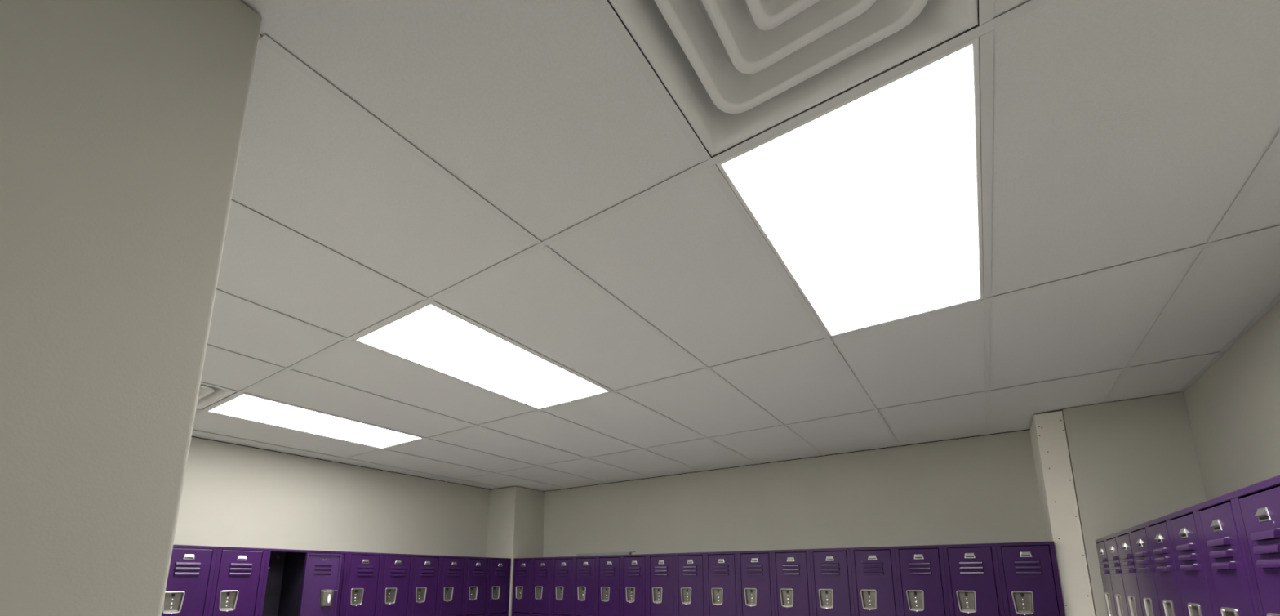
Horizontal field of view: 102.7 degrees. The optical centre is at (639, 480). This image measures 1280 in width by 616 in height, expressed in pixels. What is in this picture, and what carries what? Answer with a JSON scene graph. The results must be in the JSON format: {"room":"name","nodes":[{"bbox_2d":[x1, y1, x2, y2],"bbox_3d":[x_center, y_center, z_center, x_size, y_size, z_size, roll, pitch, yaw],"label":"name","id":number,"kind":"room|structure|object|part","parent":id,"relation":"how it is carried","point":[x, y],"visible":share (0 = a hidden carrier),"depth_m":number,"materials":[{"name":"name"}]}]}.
{"room":"locker room","nodes":[
{"label":"locker room","id":0,"kind":"room"},
{"bbox_2d":[0,0,262,615],"bbox_3d":[-3.032,0.465,0.838,3.933,2.736,2.391,-7,-13,33],"label":"wall partition","id":1,"kind":"structure","parent":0,"point":[122,122],"depth_m":0.77,"materials":[{"name":"paint"}]},
{"bbox_2d":[173,436,490,556],"bbox_3d":[-3.517,1.016,3.735,0.150,2.737,7.056,-7,-13,33],"label":"wall","id":2,"kind":"structure","parent":0,"point":[233,495],"depth_m":4.65,"materials":[{"name":"paint"}]},
{"bbox_2d":[485,485,545,615],"bbox_3d":[-1.523,1.472,6.125,0.462,2.731,0.493,-7,-13,33],"label":"wall column","id":3,"kind":"structure","parent":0,"point":[516,514],"depth_m":6.12,"materials":[{"name":"paint"}]},
{"bbox_2d":[191,0,1279,490],"bbox_3d":[-0.935,-0.731,2.310,6.065,0.154,6.756,-7,-13,33],"label":"ceiling","id":4,"kind":"structure","parent":0,"point":[523,171],"depth_m":1.69,"materials":[{"name":"tile"}]},
{"bbox_2d":[195,382,235,408],"bbox_3d":[-2.775,-0.579,2.941,0.583,0.090,0.583,-7,-13,33],"label":"ceiling vent","id":5,"kind":"object","parent":4,"relation":"in","point":[208,395],"visible":0.16,"depth_m":3.10,"materials":[{"name":"white metal"}]},
{"bbox_2d":[207,393,423,448],"bbox_3d":[-2.266,-0.415,3.684,0.585,0.048,1.194,-7,-13,33],"label":"ceiling light","id":6,"kind":"object","parent":4,"relation":"attached to","point":[242,406],"visible":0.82,"depth_m":3.60,"materials":[{"name":"white plastic"}]},
{"bbox_2d":[353,302,610,408],"bbox_3d":[-0.746,-0.607,2.686,0.585,0.048,1.194,-7,-13,33],"label":"ceiling light","id":7,"kind":"object","parent":4,"relation":"attached to","point":[429,335],"visible":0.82,"depth_m":2.55,"materials":[{"name":"white plastic"}]},
{"bbox_2d":[608,0,977,155],"bbox_3d":[0.267,-0.962,0.945,0.583,0.090,0.583,-7,-13,33],"label":"ceiling vent","id":8,"kind":"object","parent":4,"relation":"in","point":[736,70],"visible":1,"depth_m":1.07,"materials":[{"name":"white metal"}]},
{"bbox_2d":[715,36,983,337],"bbox_3d":[0.775,-0.798,1.688,0.585,0.048,1.194,-7,-13,33],"label":"ceiling light","id":9,"kind":"object","parent":4,"relation":"attached to","point":[870,204],"visible":0.89,"depth_m":1.48,"materials":[{"name":"white plastic"}]},
{"bbox_2d":[542,429,1045,556],"bbox_3d":[0.773,1.253,4.999,5.555,2.737,0.150,-7,-13,33],"label":"wall","id":10,"kind":"structure","parent":0,"point":[984,488],"depth_m":4.53,"materials":[{"name":"paint"}]},
{"bbox_2d":[1062,391,1206,615],"bbox_3d":[3.145,0.901,3.165,0.554,2.738,0.620,-7,-13,33],"label":"wall","id":11,"kind":"structure","parent":0,"point":[1135,461],"depth_m":3.10,"materials":[{"name":"paint"}]},
{"bbox_2d":[1029,410,1095,615],"bbox_3d":[2.813,0.931,3.301,0.145,2.730,0.457,-7,-13,33],"label":"column","id":12,"kind":"structure","parent":11,"relation":"attached to","point":[1058,500],"depth_m":3.26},
{"bbox_2d":[1182,299,1279,500],"bbox_3d":[1.650,0.284,0.359,0.150,2.903,7.056,-7,-13,33],"label":"wall","id":13,"kind":"structure","parent":0,"point":[1233,406],"depth_m":2.42,"materials":[{"name":"paint"}]},
{"bbox_3d":[-0.932,2.085,1.774,6.365,0.100,7.056,-7,-13,33],"label":"floor","id":14,"kind":"structure","parent":0,"visible":0},
{"bbox_2d":[161,544,217,615],"bbox_3d":[-3.270,1.397,3.468,0.452,1.890,0.305,-7,-13,33],"label":"locker","id":15,"kind":"object","parent":14,"relation":"on","point":[188,592],"visible":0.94,"depth_m":3.50,"materials":[{"name":"purple metal"}]},
{"bbox_3d":[-3.090,0.522,3.512,0.009,0.032,0.062,-7,-13,33],"label":"number plate","id":16,"kind":"part","parent":15,"relation":"part of","materials":[{"name":"silver metal"}]},
{"bbox_2d":[207,546,266,615],"bbox_3d":[-3.100,1.444,3.717,0.452,1.890,0.304,-7,-13,33],"label":"locker","id":17,"kind":"object","parent":14,"relation":"on","point":[238,573],"visible":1,"depth_m":3.72,"materials":[{"name":"purple metal"}]},
{"bbox_3d":[-2.920,0.569,3.761,0.009,0.032,0.062,-7,-13,33],"label":"number plate","id":18,"kind":"part","parent":17,"relation":"part of","materials":[{"name":"silver metal"}]},
{"bbox_2d":[257,547,342,615],"bbox_3d":[-2.837,1.503,4.031,0.537,1.890,0.518,-7,-13,33],"label":"locker","id":19,"kind":"object","parent":14,"relation":"on","point":[296,582],"visible":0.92,"depth_m":4.20,"materials":[{"name":"purple metal"}]},
{"bbox_3d":[-2.765,1.452,3.861,0.026,1.852,0.304,-7,-13,33],"label":"frame","id":20,"kind":"part","parent":19,"relation":"part of","materials":[{"name":"purple metal"}]},
{"bbox_3d":[-2.583,0.880,4.146,0.248,0.574,0.016,9,-14,-40],"label":"door","id":21,"kind":"part","parent":19,"relation":"part of","materials":[{"name":"purple metal"}]},
{"bbox_3d":[-2.515,0.954,4.143,0.020,0.072,0.005,9,-14,-40],"label":"latch lever","id":22,"kind":"part","parent":19,"relation":"part of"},
{"bbox_2d":[310,549,348,615],"bbox_3d":[-2.762,1.538,4.215,0.452,1.890,0.304,-7,-13,33],"label":"locker","id":23,"kind":"object","parent":14,"relation":"on","point":[344,553],"visible":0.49,"depth_m":4.32,"materials":[{"name":"purple metal"}]},
{"bbox_3d":[-2.591,0.894,4.221,0.016,0.574,0.248,-7,-13,33],"label":"door","id":24,"kind":"part","parent":23,"relation":"part of","materials":[{"name":"purple metal"}]},
{"bbox_2d":[342,551,382,615],"bbox_3d":[-2.592,1.585,4.465,0.452,1.890,0.304,-7,-13,33],"label":"locker","id":25,"kind":"object","parent":14,"relation":"on","point":[363,575],"visible":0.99,"depth_m":4.47,"materials":[{"name":"purple metal"}]},
{"bbox_2d":[377,552,413,615],"bbox_3d":[-2.423,1.633,4.713,0.452,1.890,0.304,-7,-13,33],"label":"locker","id":26,"kind":"object","parent":14,"relation":"on","point":[394,597],"visible":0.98,"depth_m":4.71,"materials":[{"name":"purple metal"}]},
{"bbox_2d":[408,554,441,615],"bbox_3d":[-2.254,1.680,4.963,0.452,1.890,0.304,-7,-13,33],"label":"locker","id":27,"kind":"object","parent":14,"relation":"on","point":[426,571],"visible":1,"depth_m":4.96,"materials":[{"name":"purple metal"}]},
{"bbox_2d":[437,555,466,615],"bbox_3d":[-2.084,1.727,5.212,0.452,1.890,0.304,-7,-13,33],"label":"locker","id":28,"kind":"object","parent":14,"relation":"on","point":[453,568],"visible":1,"depth_m":5.21,"materials":[{"name":"purple metal"}]},
{"bbox_2d":[462,555,489,615],"bbox_3d":[-1.915,1.774,5.460,0.452,1.890,0.304,-7,-13,33],"label":"locker","id":29,"kind":"object","parent":14,"relation":"on","point":[477,577],"visible":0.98,"depth_m":5.46,"materials":[{"name":"purple metal"}]},
{"bbox_2d":[486,556,511,615],"bbox_3d":[-1.746,1.822,5.710,0.452,1.890,0.304,-7,-13,33],"label":"locker","id":30,"kind":"object","parent":14,"relation":"on","point":[498,598],"visible":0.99,"depth_m":5.71,"materials":[{"name":"purple metal"}]},
{"bbox_2d":[511,557,533,615],"bbox_3d":[-1.202,1.838,5.800,0.304,1.890,0.452,-7,-13,33],"label":"locker","id":31,"kind":"object","parent":14,"relation":"on","point":[522,566],"visible":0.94,"depth_m":5.74,"materials":[{"name":"purple metal"}]},
{"bbox_3d":[-1.316,1.773,5.638,0.248,0.574,0.016,-7,-13,33],"label":"door","id":32,"kind":"part","parent":31,"relation":"part of","materials":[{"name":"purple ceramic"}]},
{"bbox_2d":[530,556,553,615],"bbox_3d":[-0.948,1.806,5.634,0.304,1.890,0.452,-7,-13,33],"label":"locker","id":33,"kind":"object","parent":14,"relation":"on","point":[542,571],"visible":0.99,"depth_m":5.58,"materials":[{"name":"purple metal"}]},
{"bbox_2d":[551,555,574,615],"bbox_3d":[-0.695,1.774,5.467,0.304,1.890,0.452,-7,-13,33],"label":"locker","id":34,"kind":"object","parent":14,"relation":"on","point":[563,566],"visible":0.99,"depth_m":5.41,"materials":[{"name":"purple metal"}]},
{"bbox_2d":[573,555,597,615],"bbox_3d":[-0.441,1.742,5.301,0.304,1.890,0.452,-7,-13,33],"label":"locker","id":35,"kind":"object","parent":14,"relation":"on","point":[585,576],"visible":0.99,"depth_m":5.25,"materials":[{"name":"purple metal"}]},
{"bbox_2d":[596,554,622,615],"bbox_3d":[-0.188,1.711,5.135,0.304,1.890,0.452,-7,-13,33],"label":"locker","id":36,"kind":"object","parent":14,"relation":"on","point":[609,566],"visible":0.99,"depth_m":5.08,"materials":[{"name":"purple metal"}]},
{"bbox_2d":[576,551,635,555],"bbox_3d":[-0.351,0.746,5.203,0.740,0.032,0.034,-7,-13,33],"label":"flat board","id":37,"kind":"object","parent":36,"relation":"on","point":[630,552],"visible":0.94,"depth_m":5.18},
{"bbox_2d":[621,553,648,615],"bbox_3d":[0.066,1.679,4.968,0.304,1.890,0.452,-7,-13,33],"label":"locker","id":38,"kind":"object","parent":14,"relation":"on","point":[634,580],"visible":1,"depth_m":4.92,"materials":[{"name":"purple metal"}]},
{"bbox_2d":[647,552,675,615],"bbox_3d":[0.319,1.647,4.802,0.304,1.890,0.452,-7,-13,33],"label":"locker","id":39,"kind":"object","parent":14,"relation":"on","point":[661,567],"visible":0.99,"depth_m":4.75,"materials":[{"name":"purple metal"}]},
{"bbox_2d":[675,551,706,615],"bbox_3d":[0.572,1.615,4.636,0.304,1.890,0.452,-7,-13,33],"label":"locker","id":40,"kind":"object","parent":14,"relation":"on","point":[691,572],"visible":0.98,"depth_m":4.59,"materials":[{"name":"purple metal"}]},
{"bbox_2d":[705,551,739,615],"bbox_3d":[0.826,1.583,4.470,0.304,1.890,0.452,-7,-13,33],"label":"locker","id":41,"kind":"object","parent":14,"relation":"on","point":[721,566],"visible":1,"depth_m":4.42,"materials":[{"name":"purple metal"}]},
{"bbox_3d":[0.704,0.698,4.454,0.062,0.032,0.009,-7,-13,33],"label":"number plate","id":42,"kind":"part","parent":41,"relation":"part of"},
{"bbox_2d":[737,549,774,615],"bbox_3d":[1.079,1.551,4.303,0.304,1.890,0.452,-7,-13,33],"label":"locker","id":43,"kind":"object","parent":14,"relation":"on","point":[755,567],"visible":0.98,"depth_m":4.25,"materials":[{"name":"purple metal"}]},
{"bbox_3d":[0.957,0.666,4.287,0.062,0.032,0.009,-7,-13,33],"label":"number plate","id":44,"kind":"part","parent":43,"relation":"part of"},
{"bbox_2d":[772,548,813,615],"bbox_3d":[1.333,1.519,4.137,0.304,1.890,0.452,-7,-13,33],"label":"locker","id":45,"kind":"object","parent":14,"relation":"on","point":[792,579],"visible":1,"depth_m":4.09,"materials":[{"name":"purple metal"}]},
{"bbox_3d":[1.211,0.634,4.121,0.062,0.032,0.009,-7,-13,33],"label":"number plate","id":46,"kind":"part","parent":45,"relation":"part of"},
{"bbox_2d":[808,546,854,615],"bbox_3d":[1.586,1.487,3.971,0.304,1.890,0.452,-7,-13,33],"label":"locker","id":47,"kind":"object","parent":14,"relation":"on","point":[831,575],"visible":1,"depth_m":3.93,"materials":[{"name":"purple metal"}]},
{"bbox_3d":[1.464,0.602,3.955,0.062,0.032,0.009,-7,-13,33],"label":"number plate","id":48,"kind":"part","parent":47,"relation":"part of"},
{"bbox_2d":[849,546,900,615],"bbox_3d":[1.840,1.455,3.804,0.304,1.890,0.452,-7,-13,33],"label":"locker","id":49,"kind":"object","parent":14,"relation":"on","point":[873,569],"visible":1,"depth_m":3.76,"materials":[{"name":"purple metal"}]},
{"bbox_3d":[1.718,0.570,3.788,0.062,0.032,0.009,-7,-13,33],"label":"number plate","id":50,"kind":"part","parent":49,"relation":"part of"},
{"bbox_2d":[893,544,950,615],"bbox_3d":[2.093,1.423,3.638,0.304,1.890,0.452,-7,-13,33],"label":"locker","id":51,"kind":"object","parent":14,"relation":"on","point":[922,590],"visible":0.99,"depth_m":3.60,"materials":[{"name":"purple metal"}]},
{"bbox_3d":[1.971,0.538,3.622,0.062,0.032,0.009,-7,-13,33],"label":"number plate","id":52,"kind":"part","parent":51,"relation":"part of","materials":[{"name":"silver metal"}]},
{"bbox_2d":[942,542,1004,615],"bbox_3d":[2.346,1.391,3.472,0.304,1.890,0.452,-7,-13,33],"label":"locker","id":53,"kind":"object","parent":14,"relation":"on","point":[974,588],"visible":1,"depth_m":3.43,"materials":[{"name":"purple metal"}]},
{"bbox_3d":[2.224,0.506,3.456,0.062,0.032,0.009,-7,-13,33],"label":"number plate","id":54,"kind":"part","parent":53,"relation":"part of","materials":[{"name":"silver metal"}]},
{"bbox_2d":[995,541,1065,615],"bbox_3d":[2.600,1.360,3.305,0.304,1.890,0.452,-7,-13,33],"label":"locker","id":55,"kind":"object","parent":14,"relation":"on","point":[1028,572],"visible":0.99,"depth_m":3.27,"materials":[{"name":"purple metal"}]},
{"bbox_3d":[2.478,0.474,3.289,0.062,0.032,0.009,-7,-13,33],"label":"number plate","id":56,"kind":"part","parent":55,"relation":"part of","materials":[{"name":"silver metal"}]},
{"bbox_2d":[1095,536,1118,615],"bbox_3d":[2.850,1.241,2.684,0.452,1.890,0.304,-7,-13,33],"label":"locker","id":57,"kind":"object","parent":14,"relation":"on","point":[1110,601],"visible":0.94,"depth_m":2.91,"materials":[{"name":"purple metal"}]},
{"bbox_2d":[1104,532,1129,615],"bbox_3d":[2.681,1.194,2.435,0.452,1.890,0.304,-7,-13,33],"label":"locker","id":58,"kind":"object","parent":14,"relation":"on","point":[1119,588],"visible":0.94,"depth_m":2.67,"materials":[{"name":"purple metal"}]},
{"bbox_2d":[1115,527,1145,615],"bbox_3d":[2.511,1.147,2.186,0.452,1.890,0.304,-7,-13,33],"label":"locker","id":59,"kind":"object","parent":14,"relation":"on","point":[1135,601],"visible":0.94,"depth_m":2.42,"materials":[{"name":"purple metal"}]},
{"bbox_2d":[1129,521,1163,615],"bbox_3d":[2.342,1.099,1.937,0.452,1.890,0.304,-7,-13,33],"label":"locker","id":60,"kind":"object","parent":14,"relation":"on","point":[1145,569],"visible":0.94,"depth_m":2.17,"materials":[{"name":"purple metal"}]},
{"bbox_3d":[2.160,0.271,2.218,0.009,0.032,0.062,-7,-13,33],"label":"number plate","id":61,"kind":"part","parent":60,"relation":"part of","materials":[{"name":"silver metal"}]},
{"bbox_2d":[1146,514,1186,615],"bbox_3d":[2.173,1.052,1.688,0.452,1.890,0.304,-7,-13,33],"label":"locker","id":62,"kind":"object","parent":14,"relation":"on","point":[1171,598],"visible":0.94,"depth_m":1.93,"materials":[{"name":"purple metal"}]},
{"bbox_3d":[1.991,0.223,1.969,0.009,0.032,0.062,-7,-13,33],"label":"number plate","id":63,"kind":"part","parent":62,"relation":"part of","materials":[{"name":"silver metal"}]},
{"bbox_2d":[1167,504,1217,615],"bbox_3d":[2.003,1.005,1.439,0.452,1.890,0.304,-7,-13,33],"label":"locker","id":64,"kind":"object","parent":14,"relation":"on","point":[1188,549],"visible":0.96,"depth_m":1.68,"materials":[{"name":"purple metal"}]},
{"bbox_3d":[1.821,0.176,1.720,0.009,0.032,0.062,-7,-13,33],"label":"number plate","id":65,"kind":"part","parent":64,"relation":"part of","materials":[{"name":"silver metal"}]},
{"bbox_2d":[1195,490,1259,615],"bbox_3d":[1.834,0.958,1.190,0.452,1.890,0.304,-7,-13,33],"label":"locker","id":66,"kind":"object","parent":14,"relation":"on","point":[1226,557],"visible":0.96,"depth_m":1.43,"materials":[{"name":"purple metal"}]},
{"bbox_3d":[1.652,0.129,1.471,0.009,0.032,0.062,-7,-13,33],"label":"number plate","id":67,"kind":"part","parent":66,"relation":"part of","materials":[{"name":"silver metal"}]},
{"bbox_2d":[1232,474,1279,615],"bbox_3d":[1.664,0.910,0.940,0.452,1.890,0.305,-7,-13,33],"label":"locker","id":68,"kind":"object","parent":14,"relation":"on","point":[1258,504],"visible":1,"depth_m":1.24,"materials":[{"name":"purple metal"}]},
{"bbox_3d":[1.483,0.082,1.222,0.009,0.032,0.062,-7,-13,33],"label":"number plate","id":69,"kind":"part","parent":68,"relation":"part of","materials":[{"name":"silver metal"}]}
]}

